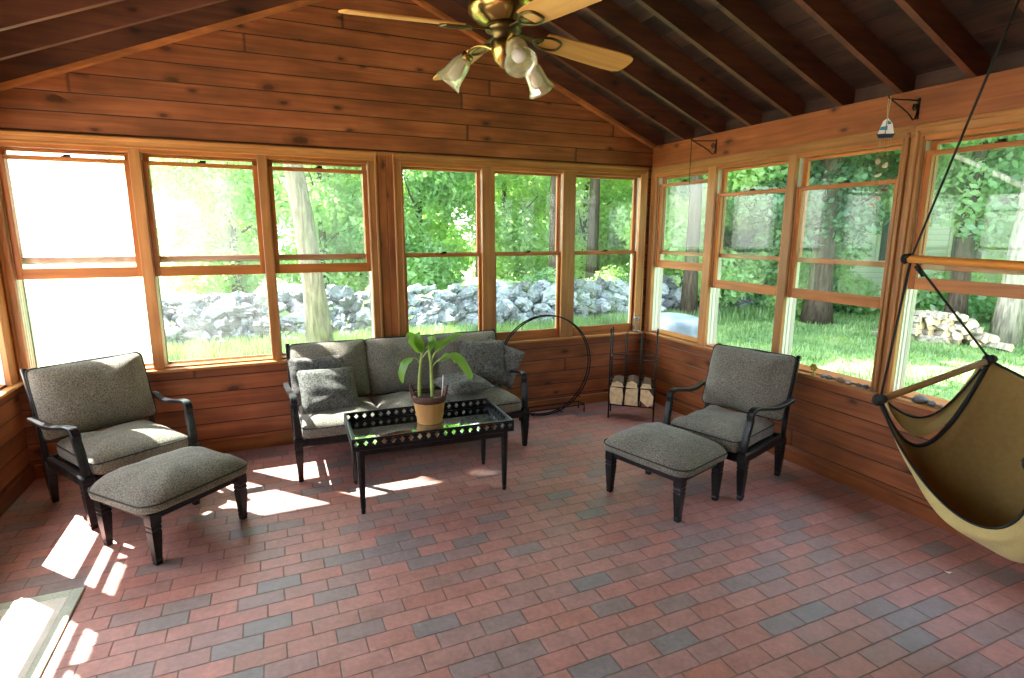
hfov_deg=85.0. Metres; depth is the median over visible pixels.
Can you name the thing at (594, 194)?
tree
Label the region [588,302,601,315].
fieldstone
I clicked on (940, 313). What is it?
log
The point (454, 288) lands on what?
fieldstone
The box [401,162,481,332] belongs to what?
window
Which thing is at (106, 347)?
fieldstone
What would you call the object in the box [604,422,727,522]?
ottoman
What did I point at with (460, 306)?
fieldstone
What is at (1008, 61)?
trim
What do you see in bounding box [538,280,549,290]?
fieldstone
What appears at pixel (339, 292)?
fieldstone
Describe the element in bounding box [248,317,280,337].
fieldstone
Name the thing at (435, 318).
fieldstone
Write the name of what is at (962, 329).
log
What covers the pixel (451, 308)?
fieldstone
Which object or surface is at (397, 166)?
trim
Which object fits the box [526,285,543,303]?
fieldstone
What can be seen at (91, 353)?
fieldstone
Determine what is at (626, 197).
leafy tree
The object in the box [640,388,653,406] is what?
log
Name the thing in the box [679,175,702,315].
tree
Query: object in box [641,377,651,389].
log
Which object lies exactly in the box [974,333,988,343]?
log
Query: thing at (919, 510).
baseboard
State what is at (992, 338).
log
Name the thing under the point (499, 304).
fieldstone
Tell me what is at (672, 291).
fieldstone
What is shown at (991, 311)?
shrub
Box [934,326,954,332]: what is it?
log
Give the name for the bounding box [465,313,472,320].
fieldstone
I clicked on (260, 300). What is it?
fieldstone
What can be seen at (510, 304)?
fieldstone
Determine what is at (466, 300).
fieldstone
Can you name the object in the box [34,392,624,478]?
baseboard
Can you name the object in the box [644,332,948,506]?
wall
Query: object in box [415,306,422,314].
fieldstone
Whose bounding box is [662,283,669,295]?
fieldstone
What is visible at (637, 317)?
lantern
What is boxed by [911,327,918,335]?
log
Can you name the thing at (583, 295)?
fieldstone
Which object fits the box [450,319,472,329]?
fieldstone
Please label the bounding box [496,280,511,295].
fieldstone
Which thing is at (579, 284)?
fieldstone
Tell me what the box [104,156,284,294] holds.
leafy tree
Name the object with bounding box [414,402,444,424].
flowerpot
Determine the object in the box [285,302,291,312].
fieldstone
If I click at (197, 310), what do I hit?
fieldstone
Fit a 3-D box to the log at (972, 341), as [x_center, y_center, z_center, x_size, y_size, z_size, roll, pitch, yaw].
[8.596,0.061,10.373,0.170,0.160,0.422,8,13,35]
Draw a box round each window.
[0,142,153,369]
[0,355,5,388]
[139,149,272,367]
[266,155,374,358]
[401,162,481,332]
[495,167,562,340]
[573,171,640,335]
[651,167,708,342]
[706,156,788,347]
[781,139,901,388]
[892,122,1023,405]
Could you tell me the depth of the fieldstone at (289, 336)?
9.94 m
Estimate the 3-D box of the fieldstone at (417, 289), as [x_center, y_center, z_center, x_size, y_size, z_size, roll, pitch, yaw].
[-2.009,-0.995,11.454,0.414,0.267,0.305,-3,11,-15]
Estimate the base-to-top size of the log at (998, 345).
0.166 m
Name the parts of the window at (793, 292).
sash, sash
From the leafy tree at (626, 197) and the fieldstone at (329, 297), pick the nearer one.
the fieldstone at (329, 297)
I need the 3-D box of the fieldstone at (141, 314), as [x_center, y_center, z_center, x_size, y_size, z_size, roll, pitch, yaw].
[-6.258,-0.318,9.484,0.512,0.450,0.430,-1,11,-5]
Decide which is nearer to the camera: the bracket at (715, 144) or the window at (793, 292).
the window at (793, 292)
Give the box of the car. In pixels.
[660,312,698,337]
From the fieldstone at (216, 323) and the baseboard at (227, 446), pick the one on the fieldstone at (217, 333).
the fieldstone at (216, 323)
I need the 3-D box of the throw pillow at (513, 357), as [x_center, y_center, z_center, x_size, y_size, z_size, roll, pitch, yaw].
[-0.115,0.219,5.068,0.474,0.446,0.168,2,11,10]
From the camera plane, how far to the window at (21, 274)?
3.97 m
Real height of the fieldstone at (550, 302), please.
0.158 m
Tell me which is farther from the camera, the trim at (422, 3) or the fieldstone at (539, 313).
the fieldstone at (539, 313)
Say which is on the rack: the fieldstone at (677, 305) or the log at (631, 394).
the log at (631, 394)
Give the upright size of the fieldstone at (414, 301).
0.314 m
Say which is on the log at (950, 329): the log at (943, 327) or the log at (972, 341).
the log at (943, 327)
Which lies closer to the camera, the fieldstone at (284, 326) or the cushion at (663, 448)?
the cushion at (663, 448)
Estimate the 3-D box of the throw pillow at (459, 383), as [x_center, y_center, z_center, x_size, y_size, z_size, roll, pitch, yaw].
[-0.414,0.375,4.701,0.420,0.148,0.379,-7,13,-34]
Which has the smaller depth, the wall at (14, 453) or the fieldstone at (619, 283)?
the wall at (14, 453)
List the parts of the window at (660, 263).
sash, sash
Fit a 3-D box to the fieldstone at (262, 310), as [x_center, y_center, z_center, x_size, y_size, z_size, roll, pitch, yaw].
[-4.522,-0.474,10.285,0.300,0.306,0.401,0,11,-3]
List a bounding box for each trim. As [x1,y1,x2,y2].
[0,0,323,90]
[0,130,375,160]
[0,186,29,380]
[0,268,18,385]
[0,382,23,398]
[19,330,644,381]
[127,148,165,369]
[257,155,281,360]
[367,156,383,337]
[376,152,391,155]
[376,155,398,336]
[392,153,648,174]
[393,158,406,335]
[411,0,656,148]
[481,166,494,329]
[559,171,575,336]
[633,171,648,330]
[644,172,658,331]
[644,331,939,411]
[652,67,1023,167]
[652,125,915,174]
[664,50,1023,143]
[697,166,718,345]
[771,154,799,353]
[870,132,910,391]
[878,137,915,391]
[883,131,926,393]
[914,107,1023,136]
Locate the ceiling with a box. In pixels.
[0,0,1023,145]
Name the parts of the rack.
post, post, post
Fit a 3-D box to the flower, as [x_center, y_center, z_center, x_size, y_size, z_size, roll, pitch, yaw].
[2.274,0.212,4.207,0.029,0.057,0.065,-4,12,-23]
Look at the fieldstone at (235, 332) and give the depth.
9.80 m
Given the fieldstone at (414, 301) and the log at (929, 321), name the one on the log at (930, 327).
the log at (929, 321)
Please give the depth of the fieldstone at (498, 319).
11.52 m
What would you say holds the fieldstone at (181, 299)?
on the fieldstone at (180, 308)
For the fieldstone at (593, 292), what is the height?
0.326 m
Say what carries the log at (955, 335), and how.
on the log at (951, 339)
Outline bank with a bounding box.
[27,275,759,360]
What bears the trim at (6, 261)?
attached to the wall at (316, 75)
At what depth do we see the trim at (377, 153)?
4.70 m
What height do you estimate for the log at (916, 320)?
0.177 m
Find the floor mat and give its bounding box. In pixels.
[0,587,84,677]
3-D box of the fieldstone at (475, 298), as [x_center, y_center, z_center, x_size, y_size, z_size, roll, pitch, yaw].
[-0.649,-0.884,11.936,0.428,0.547,0.614,8,13,35]
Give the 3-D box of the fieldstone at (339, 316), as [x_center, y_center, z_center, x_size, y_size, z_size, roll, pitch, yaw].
[-3.316,-0.398,10.690,0.265,0.291,0.480,-4,12,-21]
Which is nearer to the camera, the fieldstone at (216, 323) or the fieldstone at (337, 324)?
the fieldstone at (216, 323)
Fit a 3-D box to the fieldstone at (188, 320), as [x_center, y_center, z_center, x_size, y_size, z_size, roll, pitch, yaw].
[-5.460,-0.285,9.586,0.628,0.505,0.408,3,11,15]
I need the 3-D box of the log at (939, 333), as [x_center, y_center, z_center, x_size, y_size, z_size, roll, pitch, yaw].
[8.219,-0.128,10.724,0.151,0.177,0.424,3,11,12]
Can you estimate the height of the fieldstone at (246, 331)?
0.259 m
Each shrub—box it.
[254,278,286,291]
[519,266,555,283]
[584,264,627,282]
[762,277,807,314]
[832,271,880,313]
[915,270,996,320]
[986,280,1000,315]
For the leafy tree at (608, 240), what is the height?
7.079 m
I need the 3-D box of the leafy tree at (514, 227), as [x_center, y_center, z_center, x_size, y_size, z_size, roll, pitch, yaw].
[0.021,-4.596,18.316,4.605,6.646,4.082,-10,15,-43]
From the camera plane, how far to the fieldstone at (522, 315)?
11.94 m
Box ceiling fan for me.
[338,0,632,87]
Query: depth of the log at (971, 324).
10.19 m
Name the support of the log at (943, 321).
on the log at (943, 327)
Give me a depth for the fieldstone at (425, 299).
11.31 m
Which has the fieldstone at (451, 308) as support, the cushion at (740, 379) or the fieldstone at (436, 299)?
the fieldstone at (436, 299)
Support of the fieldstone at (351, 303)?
on the fieldstone at (351, 317)
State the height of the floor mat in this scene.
0.014 m
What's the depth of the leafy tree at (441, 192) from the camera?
15.96 m
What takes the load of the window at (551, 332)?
in the wall at (316, 75)
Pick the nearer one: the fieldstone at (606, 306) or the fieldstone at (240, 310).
the fieldstone at (240, 310)
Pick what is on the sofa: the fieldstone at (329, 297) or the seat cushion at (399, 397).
the seat cushion at (399, 397)
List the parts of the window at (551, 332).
sash, sash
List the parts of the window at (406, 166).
sash, sash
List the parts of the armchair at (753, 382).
armrest, leg, frame, seat frame, armrest, leg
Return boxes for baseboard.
[0,466,35,516]
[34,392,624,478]
[653,393,1023,564]
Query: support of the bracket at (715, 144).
attached to the wall at (836, 426)
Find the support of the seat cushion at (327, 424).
on the sofa
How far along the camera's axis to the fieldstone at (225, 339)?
9.48 m
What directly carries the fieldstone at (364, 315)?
on the fieldstone
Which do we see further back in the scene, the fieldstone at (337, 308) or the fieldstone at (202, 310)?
the fieldstone at (337, 308)
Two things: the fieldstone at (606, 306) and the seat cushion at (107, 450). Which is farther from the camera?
the fieldstone at (606, 306)
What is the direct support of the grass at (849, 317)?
on the ground at (114, 290)
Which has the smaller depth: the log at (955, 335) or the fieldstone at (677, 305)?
the log at (955, 335)
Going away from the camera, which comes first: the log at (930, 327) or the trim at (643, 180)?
the trim at (643, 180)
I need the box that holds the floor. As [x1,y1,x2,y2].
[0,400,1023,677]
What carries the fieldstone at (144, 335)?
on the fieldstone
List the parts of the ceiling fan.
blade, bulb, blade, light arm, light arm, bulb, bulb, blade, blade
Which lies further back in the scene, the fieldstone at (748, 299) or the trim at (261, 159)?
the fieldstone at (748, 299)
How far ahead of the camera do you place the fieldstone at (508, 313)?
11.69 m
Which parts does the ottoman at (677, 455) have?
leg, frame, leg, leg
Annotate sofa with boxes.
[283,329,529,482]
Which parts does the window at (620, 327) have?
sash, sash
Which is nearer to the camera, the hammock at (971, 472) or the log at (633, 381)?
the hammock at (971, 472)
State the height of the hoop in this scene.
1.013 m
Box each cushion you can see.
[27,353,155,439]
[57,420,187,474]
[89,446,247,514]
[290,340,369,395]
[299,397,379,438]
[365,335,436,393]
[372,389,450,414]
[433,331,495,377]
[443,384,520,412]
[604,422,726,477]
[670,405,773,451]
[703,345,794,419]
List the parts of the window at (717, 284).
sash, sash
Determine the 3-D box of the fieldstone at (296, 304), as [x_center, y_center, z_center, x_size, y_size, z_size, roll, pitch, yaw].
[-3.971,-0.560,10.513,0.461,0.404,0.397,-5,12,-24]
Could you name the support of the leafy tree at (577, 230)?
on the ground at (114, 290)
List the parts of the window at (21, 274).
sash, sash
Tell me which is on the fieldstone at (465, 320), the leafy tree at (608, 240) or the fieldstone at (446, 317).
the fieldstone at (446, 317)
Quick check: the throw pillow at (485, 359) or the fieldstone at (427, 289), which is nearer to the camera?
the throw pillow at (485, 359)
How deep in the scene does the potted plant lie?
3.92 m
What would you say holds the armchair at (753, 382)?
on the floor
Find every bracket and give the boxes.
[690,138,716,153]
[888,95,920,119]
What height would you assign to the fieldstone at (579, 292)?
0.217 m
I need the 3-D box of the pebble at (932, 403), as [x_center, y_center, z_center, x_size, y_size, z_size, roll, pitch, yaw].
[2.611,0.402,3.472,0.042,0.046,0.075,2,11,11]
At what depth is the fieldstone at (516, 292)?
12.04 m
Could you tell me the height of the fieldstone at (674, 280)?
0.361 m
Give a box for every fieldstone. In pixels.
[75,348,98,359]
[96,340,128,356]
[129,308,147,320]
[134,296,145,308]
[136,315,171,330]
[137,330,149,342]
[151,339,188,349]
[161,295,175,306]
[162,302,176,319]
[165,326,182,341]
[170,293,195,306]
[171,302,196,321]
[175,308,216,334]
[182,329,210,342]
[192,297,209,308]
[194,306,205,313]
[198,306,209,313]
[201,298,235,322]
[206,292,220,303]
[211,328,231,340]
[212,319,221,328]
[216,337,235,346]
[220,292,231,298]
[220,315,240,331]
[224,300,257,319]
[231,291,247,302]
[232,325,246,338]
[241,293,256,303]
[241,316,253,326]
[242,329,256,339]
[248,314,268,327]
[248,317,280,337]
[251,292,267,307]
[256,306,267,314]
[266,302,287,312]
[278,288,296,303]
[280,321,296,331]
[281,308,304,324]
[281,333,298,341]
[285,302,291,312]
[288,299,303,312]
[288,325,301,334]
[294,292,302,301]
[325,284,354,304]
[326,294,336,301]
[327,300,335,307]
[329,308,335,320]
[331,320,345,332]
[332,304,345,314]
[332,312,345,322]
[338,324,359,337]
[339,294,362,314]
[345,313,355,322]
[347,322,358,327]
[355,291,369,300]
[356,307,370,321]
[356,321,368,330]
[408,284,423,294]
[408,289,412,297]
[408,294,422,307]
[408,308,415,315]
[409,313,431,328]
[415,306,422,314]
[417,323,431,328]
[419,296,435,304]
[420,302,444,315]
[422,285,436,294]
[427,314,441,323]
[431,290,440,297]
[432,322,444,332]
[433,297,444,302]
[438,311,454,325]
[440,290,455,299]
[442,302,457,316]
[448,283,461,293]
[448,295,461,302]
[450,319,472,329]
[453,302,466,310]
[454,310,466,323]
[456,284,477,300]
[462,299,472,302]
[464,302,473,312]
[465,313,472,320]
[470,313,477,319]
[472,319,477,327]
[473,291,477,306]
[473,304,477,312]
[477,300,505,317]
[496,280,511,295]
[496,293,507,300]
[496,316,503,327]
[502,299,519,315]
[502,306,516,321]
[504,316,520,323]
[508,285,526,301]
[510,282,522,289]
[514,297,532,311]
[519,313,526,317]
[521,279,531,292]
[524,310,533,318]
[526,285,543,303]
[532,303,551,312]
[533,312,546,319]
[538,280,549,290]
[540,285,555,302]
[545,299,555,305]
[546,309,554,318]
[574,279,602,291]
[574,289,581,297]
[574,305,590,315]
[575,279,585,289]
[576,291,589,301]
[583,297,592,306]
[585,288,599,298]
[588,298,602,306]
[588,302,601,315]
[594,276,606,289]
[600,292,614,303]
[600,302,610,314]
[604,280,614,291]
[609,303,616,312]
[610,286,618,294]
[613,293,627,303]
[614,279,625,288]
[615,303,627,314]
[618,285,628,296]
[622,295,628,306]
[661,300,674,309]
[662,275,678,289]
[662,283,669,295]
[662,294,671,299]
[669,289,676,295]
[670,274,682,286]
[672,287,681,302]
[672,300,679,309]
[730,295,751,305]
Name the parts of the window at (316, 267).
sash, sash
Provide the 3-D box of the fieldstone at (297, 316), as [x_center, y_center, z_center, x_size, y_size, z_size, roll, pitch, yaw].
[-3.987,-0.431,10.405,0.533,0.345,0.458,-2,11,-11]
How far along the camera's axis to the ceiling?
3.72 m
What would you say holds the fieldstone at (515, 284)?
on the fieldstone at (516, 292)
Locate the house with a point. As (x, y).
(940, 240)
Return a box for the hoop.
[501,315,590,420]
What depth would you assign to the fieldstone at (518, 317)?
11.71 m
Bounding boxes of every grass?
[106,302,798,362]
[716,306,1023,399]
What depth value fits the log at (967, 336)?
10.35 m
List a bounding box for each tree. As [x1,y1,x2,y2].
[104,156,284,286]
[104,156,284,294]
[223,162,368,292]
[272,163,405,283]
[283,164,333,342]
[326,169,500,289]
[359,177,511,280]
[462,174,589,280]
[475,176,477,276]
[509,176,602,278]
[530,178,632,278]
[548,176,555,275]
[585,178,599,280]
[600,178,679,274]
[610,164,787,305]
[667,177,766,271]
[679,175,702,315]
[726,159,889,309]
[727,153,897,324]
[835,150,959,256]
[873,135,1023,321]
[953,197,1010,282]
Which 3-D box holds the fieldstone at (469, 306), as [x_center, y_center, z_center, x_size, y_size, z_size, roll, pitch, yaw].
[-0.905,-0.658,11.658,0.273,0.228,0.192,2,11,10]
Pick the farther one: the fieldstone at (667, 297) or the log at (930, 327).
the fieldstone at (667, 297)
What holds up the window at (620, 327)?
in the wall at (316, 75)
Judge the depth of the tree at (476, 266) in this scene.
14.47 m
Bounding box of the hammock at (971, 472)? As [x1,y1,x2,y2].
[871,0,1023,563]
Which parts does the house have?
pane, pane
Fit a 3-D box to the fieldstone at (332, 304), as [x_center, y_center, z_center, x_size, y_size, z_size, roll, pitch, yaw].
[-3.485,-0.679,10.752,0.295,0.155,0.202,11,15,44]
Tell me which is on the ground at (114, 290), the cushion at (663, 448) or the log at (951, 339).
the log at (951, 339)
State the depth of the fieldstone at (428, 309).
11.19 m
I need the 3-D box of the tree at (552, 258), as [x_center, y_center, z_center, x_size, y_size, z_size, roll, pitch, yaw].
[1.142,-7.358,14.194,6.571,13.213,7.049,-1,11,-9]
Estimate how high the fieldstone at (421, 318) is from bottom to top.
0.424 m
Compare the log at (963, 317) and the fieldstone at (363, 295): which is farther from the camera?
the fieldstone at (363, 295)
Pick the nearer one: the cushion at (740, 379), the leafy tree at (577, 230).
the cushion at (740, 379)
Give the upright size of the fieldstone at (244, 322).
0.259 m
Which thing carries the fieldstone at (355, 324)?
on the fieldstone at (362, 324)
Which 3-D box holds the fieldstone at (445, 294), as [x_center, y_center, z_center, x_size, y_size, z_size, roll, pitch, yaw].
[-1.356,-0.914,11.706,0.435,0.208,0.255,3,11,16]
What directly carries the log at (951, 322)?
on the log at (929, 321)
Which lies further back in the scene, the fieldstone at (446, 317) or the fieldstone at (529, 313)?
the fieldstone at (529, 313)
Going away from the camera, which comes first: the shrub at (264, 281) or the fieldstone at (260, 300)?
the fieldstone at (260, 300)
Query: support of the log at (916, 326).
on the log at (915, 332)
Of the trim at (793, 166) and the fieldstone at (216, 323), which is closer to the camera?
the trim at (793, 166)
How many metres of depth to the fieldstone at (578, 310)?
12.43 m
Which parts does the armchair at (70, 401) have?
leg, armrest, frame, leg, seat frame, armrest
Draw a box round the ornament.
[810,363,817,375]
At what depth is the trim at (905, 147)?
3.63 m
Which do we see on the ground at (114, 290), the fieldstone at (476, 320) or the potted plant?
the fieldstone at (476, 320)
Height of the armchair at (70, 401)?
0.912 m
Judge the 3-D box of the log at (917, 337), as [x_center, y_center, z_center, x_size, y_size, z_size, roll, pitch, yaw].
[7.871,-0.077,11.031,0.168,0.194,0.429,-6,13,-31]
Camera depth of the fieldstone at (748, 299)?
14.18 m
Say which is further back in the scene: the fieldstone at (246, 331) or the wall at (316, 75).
the fieldstone at (246, 331)
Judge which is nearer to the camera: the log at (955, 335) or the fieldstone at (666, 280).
the log at (955, 335)
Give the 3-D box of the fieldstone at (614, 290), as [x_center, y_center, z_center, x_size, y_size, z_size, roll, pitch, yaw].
[2.446,-1.137,13.245,0.186,0.233,0.298,10,14,41]
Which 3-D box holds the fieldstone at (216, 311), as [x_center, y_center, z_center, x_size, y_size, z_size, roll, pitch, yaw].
[-5.247,-0.509,9.995,0.598,0.449,0.523,-6,12,-28]
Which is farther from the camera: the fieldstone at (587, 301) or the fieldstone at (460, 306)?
the fieldstone at (587, 301)
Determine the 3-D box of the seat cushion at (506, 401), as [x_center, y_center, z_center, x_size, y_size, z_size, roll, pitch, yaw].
[-0.291,0.501,4.840,0.580,0.150,0.614,-4,12,-23]
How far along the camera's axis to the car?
6.80 m
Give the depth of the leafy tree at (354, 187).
19.80 m
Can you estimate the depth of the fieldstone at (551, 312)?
12.09 m
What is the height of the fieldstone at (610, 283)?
0.292 m
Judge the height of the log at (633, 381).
0.073 m
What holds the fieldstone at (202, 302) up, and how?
on the fieldstone at (197, 310)
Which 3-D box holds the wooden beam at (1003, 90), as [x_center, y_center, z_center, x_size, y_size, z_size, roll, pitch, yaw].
[2.515,-1.411,3.372,0.024,0.207,5.300,-4,12,-23]
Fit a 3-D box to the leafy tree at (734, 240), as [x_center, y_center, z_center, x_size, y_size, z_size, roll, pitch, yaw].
[7.837,-6.173,18.940,6.757,9.752,5.990,4,11,17]
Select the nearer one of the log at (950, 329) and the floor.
the floor
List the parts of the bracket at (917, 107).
plate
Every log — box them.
[609,380,623,404]
[611,375,623,386]
[624,384,638,405]
[626,375,638,388]
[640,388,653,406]
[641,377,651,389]
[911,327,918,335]
[912,323,921,329]
[913,316,921,324]
[913,333,922,340]
[914,310,928,315]
[919,310,947,319]
[920,335,947,344]
[922,317,934,325]
[922,328,933,334]
[925,324,935,329]
[931,309,942,319]
[932,323,949,332]
[933,319,940,325]
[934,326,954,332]
[934,331,949,336]
[934,333,961,344]
[940,320,954,325]
[941,318,949,324]
[947,313,968,321]
[949,311,959,319]
[952,331,962,339]
[954,323,983,335]
[960,327,969,334]
[962,339,982,346]
[963,334,973,339]
[965,318,976,329]
[969,339,980,347]
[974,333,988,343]
[983,332,999,342]
[983,342,1014,351]
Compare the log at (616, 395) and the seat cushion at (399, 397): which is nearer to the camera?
the seat cushion at (399, 397)
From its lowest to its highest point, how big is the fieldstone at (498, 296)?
0.218 m
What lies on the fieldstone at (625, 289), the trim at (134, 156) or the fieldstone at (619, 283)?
the fieldstone at (619, 283)
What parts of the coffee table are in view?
gallery rail, leg, leg, gallery rail, glass, frame, gallery rail, leg, gallery rail, leg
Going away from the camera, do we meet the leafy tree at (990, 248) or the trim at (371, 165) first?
the trim at (371, 165)
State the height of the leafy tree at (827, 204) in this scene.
7.323 m
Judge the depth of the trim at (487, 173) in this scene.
5.21 m
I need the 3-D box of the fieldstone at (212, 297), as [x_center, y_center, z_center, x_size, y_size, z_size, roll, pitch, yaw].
[-5.335,-0.733,10.064,0.295,0.221,0.245,6,12,27]
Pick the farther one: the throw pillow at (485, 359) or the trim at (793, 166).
the throw pillow at (485, 359)
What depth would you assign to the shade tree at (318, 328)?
9.08 m
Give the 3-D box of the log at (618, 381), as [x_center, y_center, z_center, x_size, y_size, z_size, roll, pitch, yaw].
[1.056,0.413,5.525,0.125,0.060,0.260,3,11,15]
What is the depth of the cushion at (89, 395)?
3.82 m
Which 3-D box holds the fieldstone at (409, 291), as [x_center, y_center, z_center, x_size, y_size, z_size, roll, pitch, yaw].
[-2.176,-0.916,11.316,0.389,0.314,0.455,-1,11,-7]
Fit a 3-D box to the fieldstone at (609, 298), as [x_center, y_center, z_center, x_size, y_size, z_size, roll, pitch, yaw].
[2.243,-0.905,13.028,0.414,0.365,0.292,-4,12,-21]
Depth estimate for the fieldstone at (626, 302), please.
13.15 m
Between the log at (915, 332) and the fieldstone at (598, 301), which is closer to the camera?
the log at (915, 332)
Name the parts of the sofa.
leg, armrest, leg, frame, seat frame, armrest, leg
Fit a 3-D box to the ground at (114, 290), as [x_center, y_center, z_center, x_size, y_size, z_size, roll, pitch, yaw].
[1.446,1.034,6.314,120.000,0.300,120.000,-4,12,-23]
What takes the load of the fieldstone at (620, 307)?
on the fieldstone
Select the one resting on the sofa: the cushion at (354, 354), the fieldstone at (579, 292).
the cushion at (354, 354)
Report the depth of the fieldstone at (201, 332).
9.50 m
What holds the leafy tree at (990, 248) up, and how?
on the ground at (114, 290)
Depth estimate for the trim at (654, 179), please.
5.89 m
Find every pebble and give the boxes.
[836,377,845,382]
[845,380,851,384]
[911,395,928,402]
[927,400,935,406]
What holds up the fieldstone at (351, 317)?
on the fieldstone at (362, 324)
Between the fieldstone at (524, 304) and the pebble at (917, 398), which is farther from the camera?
the fieldstone at (524, 304)
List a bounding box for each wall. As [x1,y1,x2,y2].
[0,0,652,465]
[0,386,30,496]
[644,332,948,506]
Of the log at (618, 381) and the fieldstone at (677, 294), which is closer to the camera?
the log at (618, 381)
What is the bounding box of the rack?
[607,326,658,421]
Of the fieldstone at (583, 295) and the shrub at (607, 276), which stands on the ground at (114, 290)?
the shrub at (607, 276)
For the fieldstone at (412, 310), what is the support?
on the fieldstone at (419, 308)
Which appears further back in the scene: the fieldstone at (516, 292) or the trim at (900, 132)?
the fieldstone at (516, 292)
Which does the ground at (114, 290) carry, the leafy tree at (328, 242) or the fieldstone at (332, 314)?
the leafy tree at (328, 242)
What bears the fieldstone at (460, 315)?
on the fieldstone at (465, 320)
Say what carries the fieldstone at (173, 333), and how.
on the fieldstone at (177, 340)
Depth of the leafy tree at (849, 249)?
13.65 m
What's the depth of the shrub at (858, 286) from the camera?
14.36 m
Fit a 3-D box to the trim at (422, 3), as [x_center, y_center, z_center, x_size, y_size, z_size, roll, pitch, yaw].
[0.222,-2.414,5.093,2.705,1.144,0.064,-4,12,-23]
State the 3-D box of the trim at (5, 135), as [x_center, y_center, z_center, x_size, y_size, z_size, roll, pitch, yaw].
[-2.327,-1.439,4.182,2.585,0.074,0.044,-4,12,-23]
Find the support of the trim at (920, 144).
attached to the wall at (836, 426)
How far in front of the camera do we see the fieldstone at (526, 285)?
12.37 m
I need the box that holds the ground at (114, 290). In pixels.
[23,248,1023,400]
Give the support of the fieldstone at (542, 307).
on the fieldstone at (539, 313)
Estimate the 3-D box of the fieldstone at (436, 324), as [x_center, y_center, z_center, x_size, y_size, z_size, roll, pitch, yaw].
[-1.486,-0.201,11.118,0.224,0.294,0.442,-5,12,-26]
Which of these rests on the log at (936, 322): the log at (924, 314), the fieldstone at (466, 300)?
the log at (924, 314)
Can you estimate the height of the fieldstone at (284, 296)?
0.380 m
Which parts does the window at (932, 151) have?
sash, sash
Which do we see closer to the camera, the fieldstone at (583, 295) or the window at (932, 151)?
the window at (932, 151)
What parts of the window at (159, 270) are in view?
sash, sash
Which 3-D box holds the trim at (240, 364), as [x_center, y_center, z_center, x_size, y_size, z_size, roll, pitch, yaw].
[-1.046,0.110,5.073,5.410,0.023,0.135,-4,12,-23]
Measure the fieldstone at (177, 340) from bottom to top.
0.388 m
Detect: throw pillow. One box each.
[287,355,345,404]
[295,366,360,414]
[433,372,494,395]
[459,340,506,383]
[487,338,524,388]
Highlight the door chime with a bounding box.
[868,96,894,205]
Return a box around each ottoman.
[87,446,247,565]
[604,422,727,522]
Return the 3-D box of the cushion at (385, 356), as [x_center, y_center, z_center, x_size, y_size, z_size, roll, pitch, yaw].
[-0.943,0.212,4.832,0.616,0.482,0.139,-4,-6,-23]
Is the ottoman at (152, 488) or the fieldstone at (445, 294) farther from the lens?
the fieldstone at (445, 294)
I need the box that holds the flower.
[810,363,817,370]
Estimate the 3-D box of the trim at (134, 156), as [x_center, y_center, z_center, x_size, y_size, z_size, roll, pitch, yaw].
[-2.729,-0.569,4.178,0.073,1.636,0.034,-4,12,-23]
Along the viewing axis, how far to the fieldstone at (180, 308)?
9.64 m
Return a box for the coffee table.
[344,398,513,513]
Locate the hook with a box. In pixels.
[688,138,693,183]
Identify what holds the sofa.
on the floor
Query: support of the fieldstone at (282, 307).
on the fieldstone at (262, 310)
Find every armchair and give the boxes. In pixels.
[20,351,200,529]
[663,343,801,500]
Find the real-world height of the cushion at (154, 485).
0.152 m
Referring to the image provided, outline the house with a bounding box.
[745,186,1006,301]
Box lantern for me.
[632,313,639,331]
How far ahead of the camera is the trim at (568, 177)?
5.55 m
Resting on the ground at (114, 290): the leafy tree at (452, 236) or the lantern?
the leafy tree at (452, 236)
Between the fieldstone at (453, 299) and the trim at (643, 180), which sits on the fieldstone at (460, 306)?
the fieldstone at (453, 299)
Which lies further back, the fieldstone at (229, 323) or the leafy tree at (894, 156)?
the leafy tree at (894, 156)
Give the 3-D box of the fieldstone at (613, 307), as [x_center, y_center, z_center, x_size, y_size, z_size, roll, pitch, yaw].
[2.294,-0.727,12.995,0.278,0.256,0.335,3,11,12]
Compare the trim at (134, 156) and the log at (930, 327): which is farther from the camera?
the log at (930, 327)
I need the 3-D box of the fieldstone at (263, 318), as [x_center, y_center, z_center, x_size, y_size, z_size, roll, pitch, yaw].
[-4.553,-0.304,10.070,0.392,0.328,0.590,-5,12,-27]
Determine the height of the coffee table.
0.526 m
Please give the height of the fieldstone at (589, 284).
0.470 m
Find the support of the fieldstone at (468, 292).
on the fieldstone at (453, 299)
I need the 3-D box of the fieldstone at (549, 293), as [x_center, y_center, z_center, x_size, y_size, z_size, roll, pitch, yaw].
[0.827,-1.008,12.475,0.486,0.412,0.420,-5,12,-23]
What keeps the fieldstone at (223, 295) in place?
on the fieldstone at (216, 311)
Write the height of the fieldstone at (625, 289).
0.444 m
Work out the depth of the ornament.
4.20 m
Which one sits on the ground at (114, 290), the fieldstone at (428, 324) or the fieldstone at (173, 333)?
the fieldstone at (428, 324)
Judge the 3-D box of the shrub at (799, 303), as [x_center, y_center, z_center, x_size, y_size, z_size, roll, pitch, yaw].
[7.084,-1.161,14.130,1.503,1.313,2.051,5,12,22]
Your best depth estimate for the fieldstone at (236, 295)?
10.17 m
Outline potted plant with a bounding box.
[398,332,472,424]
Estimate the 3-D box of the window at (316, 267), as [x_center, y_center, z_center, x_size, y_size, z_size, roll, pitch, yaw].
[-1.602,-0.661,4.750,0.829,1.670,0.186,-4,12,-23]
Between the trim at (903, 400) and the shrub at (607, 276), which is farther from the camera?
the shrub at (607, 276)

